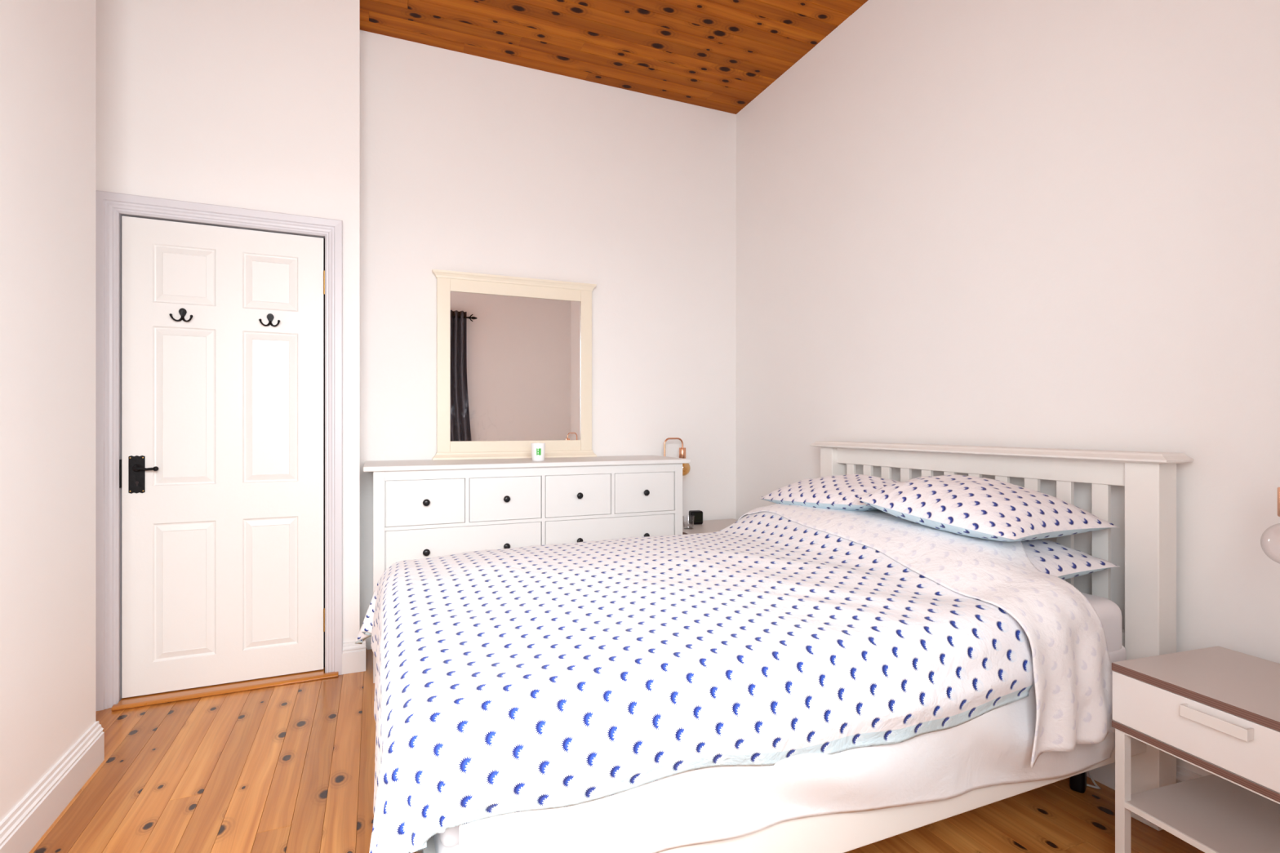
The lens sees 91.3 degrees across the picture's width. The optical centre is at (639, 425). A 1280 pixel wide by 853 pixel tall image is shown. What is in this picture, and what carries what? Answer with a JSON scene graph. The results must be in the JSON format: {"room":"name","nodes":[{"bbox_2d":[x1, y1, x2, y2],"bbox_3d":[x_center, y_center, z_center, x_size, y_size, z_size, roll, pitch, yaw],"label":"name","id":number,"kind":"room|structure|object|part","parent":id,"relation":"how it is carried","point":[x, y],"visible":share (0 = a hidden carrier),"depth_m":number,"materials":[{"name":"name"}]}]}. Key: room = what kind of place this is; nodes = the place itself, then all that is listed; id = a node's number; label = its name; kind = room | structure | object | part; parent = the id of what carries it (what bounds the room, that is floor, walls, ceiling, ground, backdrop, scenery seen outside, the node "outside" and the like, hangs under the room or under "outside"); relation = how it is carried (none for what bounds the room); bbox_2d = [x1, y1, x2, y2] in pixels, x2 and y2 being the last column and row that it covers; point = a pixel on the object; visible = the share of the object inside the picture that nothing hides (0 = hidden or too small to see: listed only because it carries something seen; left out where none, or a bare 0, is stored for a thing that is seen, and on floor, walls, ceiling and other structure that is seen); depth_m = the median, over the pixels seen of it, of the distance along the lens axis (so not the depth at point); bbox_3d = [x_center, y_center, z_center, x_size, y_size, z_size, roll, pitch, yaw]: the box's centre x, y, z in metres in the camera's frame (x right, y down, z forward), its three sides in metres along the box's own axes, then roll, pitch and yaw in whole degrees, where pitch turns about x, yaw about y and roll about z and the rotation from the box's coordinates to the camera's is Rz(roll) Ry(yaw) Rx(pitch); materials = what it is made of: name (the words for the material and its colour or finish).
{"room":"bedroom","nodes":[
{"label":"bedroom","id":0,"kind":"room"},
{"bbox_2d":[0,0,95,822],"bbox_3d":[-1.435,-0.440,0.610,0.430,3.250,3.080,0,0,-23],"label":"wall","id":1,"kind":"structure","parent":0,"point":[47,47],"depth_m":1.78,"materials":[{"name":"paint"}]},
{"bbox_2d":[0,720,104,852],"bbox_3d":[-1.251,1.067,0.754,0.022,0.135,2.962,0,0,-23],"label":"baseboard","id":2,"kind":"structure","parent":1,"relation":"attached to","point":[21,829],"depth_m":1.78,"materials":[{"name":"white wood"}]},
{"bbox_2d":[95,190,342,711],"bbox_3d":[-1.776,0.100,2.698,0.892,2.070,0.073,0,0,-24],"label":"door frame","id":3,"kind":"structure","parent":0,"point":[110,206],"depth_m":2.54,"materials":[{"name":"paint"}]},
{"bbox_2d":[119,215,324,697],"bbox_3d":[-1.777,0.129,2.698,0.754,1.968,0.083,0,0,-24],"label":"door","id":4,"kind":"structure","parent":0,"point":[221,464],"depth_m":2.69,"materials":[{"name":"paint"}]},
{"bbox_3d":[-2.067,0.202,2.571,0.054,0.156,0.004,0,0,-24],"label":"handle","id":5,"kind":"part","parent":4,"relation":"part of","materials":[{"name":"black metal"}]},
{"bbox_3d":[-2.027,0.175,2.563,0.096,0.033,0.044,0,0,-24],"label":"lever","id":6,"kind":"part","parent":4,"relation":"part of","materials":[{"name":"black metal"}]},
{"bbox_3d":[-1.926,-0.633,2.653,0.220,0.245,0.031,0,0,-24],"label":"panel","id":7,"kind":"part","parent":4,"relation":"part of","materials":[{"name":"paint"}]},
{"bbox_3d":[-1.926,-0.081,2.653,0.220,0.665,0.031,0,0,-24],"label":"panel","id":8,"kind":"part","parent":4,"relation":"part of","materials":[{"name":"paint"}]},
{"bbox_3d":[-1.926,0.696,2.653,0.220,0.575,0.031,0,0,-24],"label":"panel","id":9,"kind":"part","parent":4,"relation":"part of","materials":[{"name":"paint"}]},
{"bbox_3d":[-1.640,-0.633,2.783,0.213,0.245,0.031,0,0,-24],"label":"panel","id":10,"kind":"part","parent":4,"relation":"part of","materials":[{"name":"paint"}]},
{"bbox_3d":[-1.640,-0.081,2.783,0.213,0.665,0.031,0,0,-24],"label":"panel","id":11,"kind":"part","parent":4,"relation":"part of","materials":[{"name":"paint"}]},
{"bbox_3d":[-1.640,0.696,2.783,0.213,0.575,0.031,0,0,-24],"label":"panel","id":12,"kind":"part","parent":4,"relation":"part of","materials":[{"name":"paint"}]},
{"bbox_2d":[95,0,359,643],"bbox_3d":[-1.844,-0.440,2.831,1.049,3.250,0.314,0,0,-24],"label":"wall","id":13,"kind":"structure","parent":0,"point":[254,104],"depth_m":2.72,"materials":[{"name":"paint"}]},
{"bbox_2d":[323,238,324,667],"bbox_3d":[-1.798,0.126,2.745,0.809,2.018,0.020,0,0,-24],"label":"lining","id":14,"kind":"object","parent":13,"relation":"attached to","point":[323,238],"depth_m":2.89,"materials":[{"name":"white wood"}]},
{"bbox_2d":[342,640,365,674],"bbox_3d":[-1.318,1.067,2.883,0.100,0.135,0.028,0,0,-24],"label":"baseboard","id":15,"kind":"structure","parent":13,"relation":"attached to","point":[353,655],"depth_m":2.87,"materials":[{"name":"white wood"}]},
{"bbox_2d":[360,30,736,648],"bbox_3d":[-0.436,-0.440,3.653,2.440,3.250,0.120,0,0,-23],"label":"wall","id":16,"kind":"structure","parent":0,"point":[469,163],"depth_m":3.57,"materials":[{"name":"paint"}]},
{"bbox_2d":[367,635,371,649],"bbox_3d":[-0.390,1.060,3.596,2.160,0.150,0.022,0,0,-23],"label":"baseboard","id":17,"kind":"structure","parent":16,"relation":"attached to","point":[369,639],"depth_m":3.17,"materials":[{"name":"white wood"}]},
{"bbox_2d":[360,0,867,114],"bbox_3d":[-0.231,-2.035,1.626,3.440,0.060,3.775,0,0,-23],"label":"ceiling","id":18,"kind":"structure","parent":0,"point":[718,55],"depth_m":3.23,"materials":[{"name":"brown wood"}]},
{"bbox_2d":[29,648,1204,852],"bbox_3d":[-0.231,1.165,1.626,3.440,0.060,3.775,0,0,-23],"label":"floor","id":19,"kind":"structure","parent":0,"point":[289,768],"depth_m":1.90,"materials":[{"name":"brown wood"}]},
{"bbox_2d":[111,667,337,711],"bbox_3d":[-1.750,1.126,2.700,0.810,0.018,0.108,0,0,-25],"label":"threshold","id":20,"kind":"object","parent":19,"relation":"on","point":[237,686],"visible":0.99,"depth_m":2.66,"materials":[{"name":"brown wood"}]},
{"bbox_2d":[363,455,690,683],"bbox_3d":[-0.559,0.657,3.252,1.600,0.955,0.498,0,0,-23],"label":"dresser","id":21,"kind":"object","parent":19,"relation":"on","point":[423,508],"visible":0.57,"depth_m":3.01,"materials":[{"name":"white wood"}]},
{"bbox_3d":[-0.974,0.348,2.848,0.339,0.204,0.019,0,0,-23],"label":"drawer","id":22,"kind":"part","parent":21,"relation":"part of","materials":[{"name":"white wood"}]},
{"bbox_3d":[-0.965,0.574,2.826,0.032,0.032,0.030,0,0,-23],"label":"knob","id":23,"kind":"part","parent":21,"relation":"part of","materials":[{"name":"black metal"}]},
{"bbox_3d":[-0.965,0.348,2.826,0.032,0.032,0.030,0,0,-23],"label":"knob","id":24,"kind":"part","parent":21,"relation":"part of","materials":[{"name":"black metal"}]},
{"bbox_3d":[-0.808,0.574,2.918,0.700,0.207,0.019,0,0,-23],"label":"drawer","id":25,"kind":"part","parent":21,"relation":"part of","materials":[{"name":"white wood"}]},
{"bbox_3d":[-0.641,0.348,2.989,0.338,0.204,0.019,0,0,-23],"label":"drawer","id":26,"kind":"part","parent":21,"relation":"part of","materials":[{"name":"white wood"}]},
{"bbox_3d":[-0.632,0.574,2.967,0.032,0.032,0.030,0,0,-23],"label":"knob","id":27,"kind":"part","parent":21,"relation":"part of","materials":[{"name":"black metal"}]},
{"bbox_3d":[-0.632,0.348,2.967,0.032,0.032,0.030,0,0,-23],"label":"knob","id":28,"kind":"part","parent":21,"relation":"part of","materials":[{"name":"black metal"}]},
{"bbox_2d":[431,269,596,460],"bbox_3d":[-0.672,-0.317,3.449,0.901,0.993,0.042,0,0,-23],"label":"wall mirror","id":29,"kind":"object","parent":21,"relation":"on","point":[514,353],"visible":0.99,"depth_m":3.44,"materials":[{"name":"beige paint"}]},
{"bbox_3d":[-0.672,-0.794,3.449,0.901,0.038,0.042,0,0,-23],"label":"cornice","id":30,"kind":"part","parent":29,"relation":"part of","materials":[{"name":"beige paint"}]},
{"bbox_3d":[-0.672,0.161,3.449,0.901,0.038,0.042,0,0,-23],"label":"moulding","id":31,"kind":"part","parent":29,"relation":"part of","materials":[{"name":"beige paint"}]},
{"bbox_2d":[450,291,580,441],"bbox_3d":[-0.675,-0.314,3.456,0.733,0.807,0.007,0,0,-23],"label":"mirror glass","id":32,"kind":"object","parent":29,"relation":"on","point":[515,356],"depth_m":3.45,"materials":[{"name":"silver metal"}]},
{"bbox_3d":[-0.674,-0.748,3.456,0.721,0.074,0.020,0,0,-23],"label":"rail","id":33,"kind":"part","parent":29,"relation":"part of","materials":[{"name":"beige paint"}]},
{"bbox_3d":[-0.674,0.122,3.456,0.721,0.076,0.020,0,0,-23],"label":"rail","id":34,"kind":"part","parent":29,"relation":"part of","materials":[{"name":"beige paint"}]},
{"bbox_2d":[531,443,545,461],"bbox_3d":[-0.518,0.135,3.184,0.071,0.090,0.071,0,0,7],"label":"digital clock","id":35,"kind":"object","parent":21,"relation":"on","point":[538,450],"visible":1,"depth_m":3.15,"materials":[{"name":"white plastic"}]},
{"bbox_3d":[-0.309,0.348,3.129,0.338,0.204,0.019,0,0,-23],"label":"drawer","id":36,"kind":"part","parent":21,"relation":"part of","materials":[{"name":"white wood"}]},
{"bbox_3d":[-0.300,0.574,3.107,0.032,0.032,0.030,0,0,-23],"label":"knob","id":37,"kind":"part","parent":21,"relation":"part of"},
{"bbox_3d":[-0.299,0.348,3.107,0.032,0.032,0.030,0,0,-23],"label":"knob","id":38,"kind":"part","parent":21,"relation":"part of","materials":[{"name":"black metal"}]},
{"bbox_3d":[-0.143,0.574,3.199,0.697,0.207,0.019,0,0,-23],"label":"drawer","id":39,"kind":"part","parent":21,"relation":"part of","materials":[{"name":"white wood"}]},
{"bbox_3d":[0.023,0.348,3.269,0.336,0.204,0.019,0,0,-23],"label":"drawer","id":40,"kind":"part","parent":21,"relation":"part of","materials":[{"name":"white wood"}]},
{"bbox_3d":[0.033,0.348,3.248,0.032,0.032,0.030,0,0,-23],"label":"knob","id":41,"kind":"part","parent":21,"relation":"part of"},
{"bbox_2d":[682,518,737,534],"bbox_3d":[0.440,0.865,3.681,0.520,0.540,0.460,0,0,-23],"label":"bedside table","id":42,"kind":"object","parent":19,"relation":"on","point":[708,526],"visible":0.02,"depth_m":3.70,"materials":[{"name":"beige laminate"}]},
{"bbox_2d":[663,437,690,474],"bbox_3d":[0.197,0.334,3.731,0.220,0.522,0.110,0,0,-23],"label":"table lamp","id":43,"kind":"object","parent":42,"relation":"on","point":[682,450],"visible":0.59,"depth_m":3.74,"materials":[{"name":"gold metal"}]},
{"bbox_3d":[0.201,0.329,3.732,0.128,0.512,0.010,0,0,-23],"label":"arm","id":44,"kind":"part","parent":43,"relation":"part of","materials":[{"name":"orange metal"}]},
{"bbox_2d":[679,447,685,458],"bbox_3d":[0.255,0.165,3.755,0.042,0.064,0.042,0,0,-23],"label":"socket","id":45,"kind":"object","parent":43,"relation":"attached to","point":[682,450],"depth_m":3.74,"materials":[{"name":"orange metal"}]},
{"bbox_2d":[688,510,702,524],"bbox_3d":[0.337,0.555,3.778,0.076,0.080,0.061,0,0,-15],"label":"alarm clock","id":46,"kind":"object","parent":42,"relation":"on","point":[695,517],"visible":1,"depth_m":3.75,"materials":[{"name":"black plastic"}]},
{"bbox_2d":[415,440,1194,852],"bbox_3d":[0.315,0.607,2.053,2.038,1.057,1.520,0,0,-23],"label":"frame","id":47,"kind":"object","parent":19,"relation":"on","point":[1148,479],"visible":0.23,"depth_m":1.78,"materials":[{"name":"paint"}]},
{"bbox_3d":[-0.601,0.856,1.667,0.030,0.142,1.270,0,0,-23],"label":"foot rail","id":48,"kind":"part","parent":47,"relation":"part of","materials":[{"name":"paint"}]},
{"bbox_2d":[433,592,1126,852],"bbox_3d":[0.285,0.661,2.031,1.905,0.312,1.295,0,0,-23],"label":"mattress","id":49,"kind":"object","parent":47,"relation":"on","point":[1109,613],"visible":0.16,"depth_m":1.77,"materials":[{"name":"white fabric"}]},
{"bbox_2d":[355,511,1034,852],"bbox_3d":[0.011,0.659,1.909,1.645,0.603,1.482,0,0,-23],"label":"duvet","id":50,"kind":"object","parent":49,"relation":"on","point":[508,681],"visible":1,"depth_m":1.33,"materials":[{"name":"white fabric"}]},
{"bbox_2d":[458,503,1115,852],"bbox_3d":[0.225,0.613,1.979,1.705,0.585,1.497,0,0,-23],"label":"sheet","id":51,"kind":"object","parent":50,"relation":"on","point":[1063,728],"visible":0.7,"depth_m":1.48,"materials":[{"name":"white fabric"}]},
{"bbox_2d":[1021,539,1119,579],"bbox_3d":[1.087,0.415,2.039,0.466,0.146,0.630,0,0,-23],"label":"pillow","id":52,"kind":"object","parent":49,"relation":"on","point":[1051,557],"visible":0.19,"depth_m":1.82,"materials":[{"name":"white fabric"}]},
{"bbox_2d":[856,474,1119,542],"bbox_3d":[1.079,0.259,2.073,0.496,0.179,0.680,0,0,-23],"label":"pillow","id":53,"kind":"object","parent":52,"relation":"on","point":[976,507],"visible":1,"depth_m":1.87,"materials":[{"name":"white fabric"}]},
{"bbox_3d":[0.849,0.419,2.616,0.445,0.127,0.560,0,0,-23],"label":"pillow","id":54,"kind":"object","parent":49,"relation":"on","visible":0},
{"bbox_2d":[758,474,902,511],"bbox_3d":[0.855,0.285,2.635,0.440,0.164,0.750,0,0,-23],"label":"pillow","id":55,"kind":"object","parent":54,"relation":"on","point":[839,492],"visible":0.68,"depth_m":2.48,"materials":[{"name":"white fabric"}]},
{"bbox_3d":[0.943,0.621,3.056,0.085,1.028,0.087,0,0,-23],"label":"headboard post","id":56,"kind":"part","parent":47,"relation":"part of","materials":[{"name":"paint"}]},
{"bbox_3d":[0.553,0.856,1.415,1.911,0.142,0.024,0,0,-23],"label":"rail","id":57,"kind":"part","parent":47,"relation":"part of","materials":[{"name":"paint"}]},
{"bbox_3d":[1.210,0.143,2.432,0.034,0.073,1.271,0,0,-23],"label":"rail","id":58,"kind":"part","parent":47,"relation":"part of","materials":[{"name":"paint"}]},
{"bbox_3d":[1.210,0.665,2.432,0.034,0.100,1.271,0,0,-23],"label":"rail","id":59,"kind":"part","parent":47,"relation":"part of","materials":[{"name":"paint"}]},
{"bbox_3d":[1.471,0.621,1.805,0.085,1.028,0.088,0,0,-23],"label":"headboard post","id":60,"kind":"part","parent":47,"relation":"part of","materials":[{"name":"paint"}]},
{"bbox_2d":[1069,772,1086,793],"bbox_3d":[1.366,1.080,1.952,0.040,0.110,0.052,0,0,42],"label":"power adapter","id":61,"kind":"object","parent":19,"relation":"on","point":[1077,783],"visible":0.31,"depth_m":1.93,"materials":[{"name":"black plastic"}]},
{"bbox_2d":[1086,770,1100,789],"bbox_3d":[1.427,1.090,1.982,0.054,0.089,0.055,0,0,39],"label":"cable","id":62,"kind":"object","parent":19,"relation":"on","point":[1096,786],"visible":0.54,"depth_m":1.96,"materials":[{"name":"grey plastic"}]},
{"bbox_2d":[1111,646,1279,852],"bbox_3d":[1.429,0.865,1.409,0.415,0.540,0.455,0,0,-17],"label":"bedside table","id":63,"kind":"object","parent":19,"relation":"on","point":[1215,710],"visible":1,"depth_m":1.46,"materials":[{"name":"beige laminate"}]},
{"bbox_3d":[1.202,0.948,1.558,0.023,0.374,0.023,0,0,-17],"label":"leg","id":64,"kind":"part","parent":63,"relation":"part of","materials":[{"name":"white wood"}]},
{"bbox_3d":[1.259,0.676,1.355,0.016,0.122,0.452,0,0,-17],"label":"drawer","id":65,"kind":"part","parent":63,"relation":"part of","materials":[{"name":"white laminate"}]},
{"bbox_3d":[1.439,0.758,1.412,0.387,0.005,0.443,0,0,-17],"label":"frame rail","id":66,"kind":"part","parent":63,"relation":"part of","materials":[{"name":"white wood"}]},
{"bbox_2d":[1126,774,1279,852],"bbox_3d":[1.439,0.934,1.412,0.375,0.010,0.435,0,0,-17],"label":"shelf","id":67,"kind":"object","parent":63,"relation":"attached to","point":[1211,813],"depth_m":1.49,"materials":[{"name":"beige laminate"}]},
{"bbox_3d":[1.241,0.639,1.350,0.021,0.025,0.124,0,0,-17],"label":"handle","id":68,"kind":"part","parent":63,"relation":"part of","materials":[{"name":"white wood"}]},
{"bbox_2d":[1260,486,1279,550],"bbox_3d":[1.463,0.334,1.346,0.220,0.522,0.110,0,0,-1],"label":"table lamp","id":69,"kind":"object","parent":63,"relation":"on","point":[1277,488],"visible":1,"depth_m":1.35,"materials":[{"name":"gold metal"}]},
{"bbox_2d":[1276,486,1279,516],"bbox_3d":[1.400,0.165,1.345,0.042,0.064,0.042,0,0,-1],"label":"socket","id":70,"kind":"object","parent":69,"relation":"attached to","point":[1278,488],"depth_m":1.35,"materials":[{"name":"orange metal"}]},
{"bbox_2d":[736,0,1279,776],"bbox_3d":[1.432,-0.440,2.263,0.120,3.250,3.895,0,0,-23],"label":"wall","id":71,"kind":"structure","parent":0,"point":[1032,224],"depth_m":2.19,"materials":[{"name":"paint"}]},
{"bbox_2d":[1086,762,1203,790],"bbox_3d":[1.343,1.060,2.291,0.022,0.150,3.775,0,0,-23],"label":"baseboard","id":72,"kind":"structure","parent":71,"relation":"attached to","point":[1105,775],"depth_m":1.96,"materials":[{"name":"white wood"}]}
]}

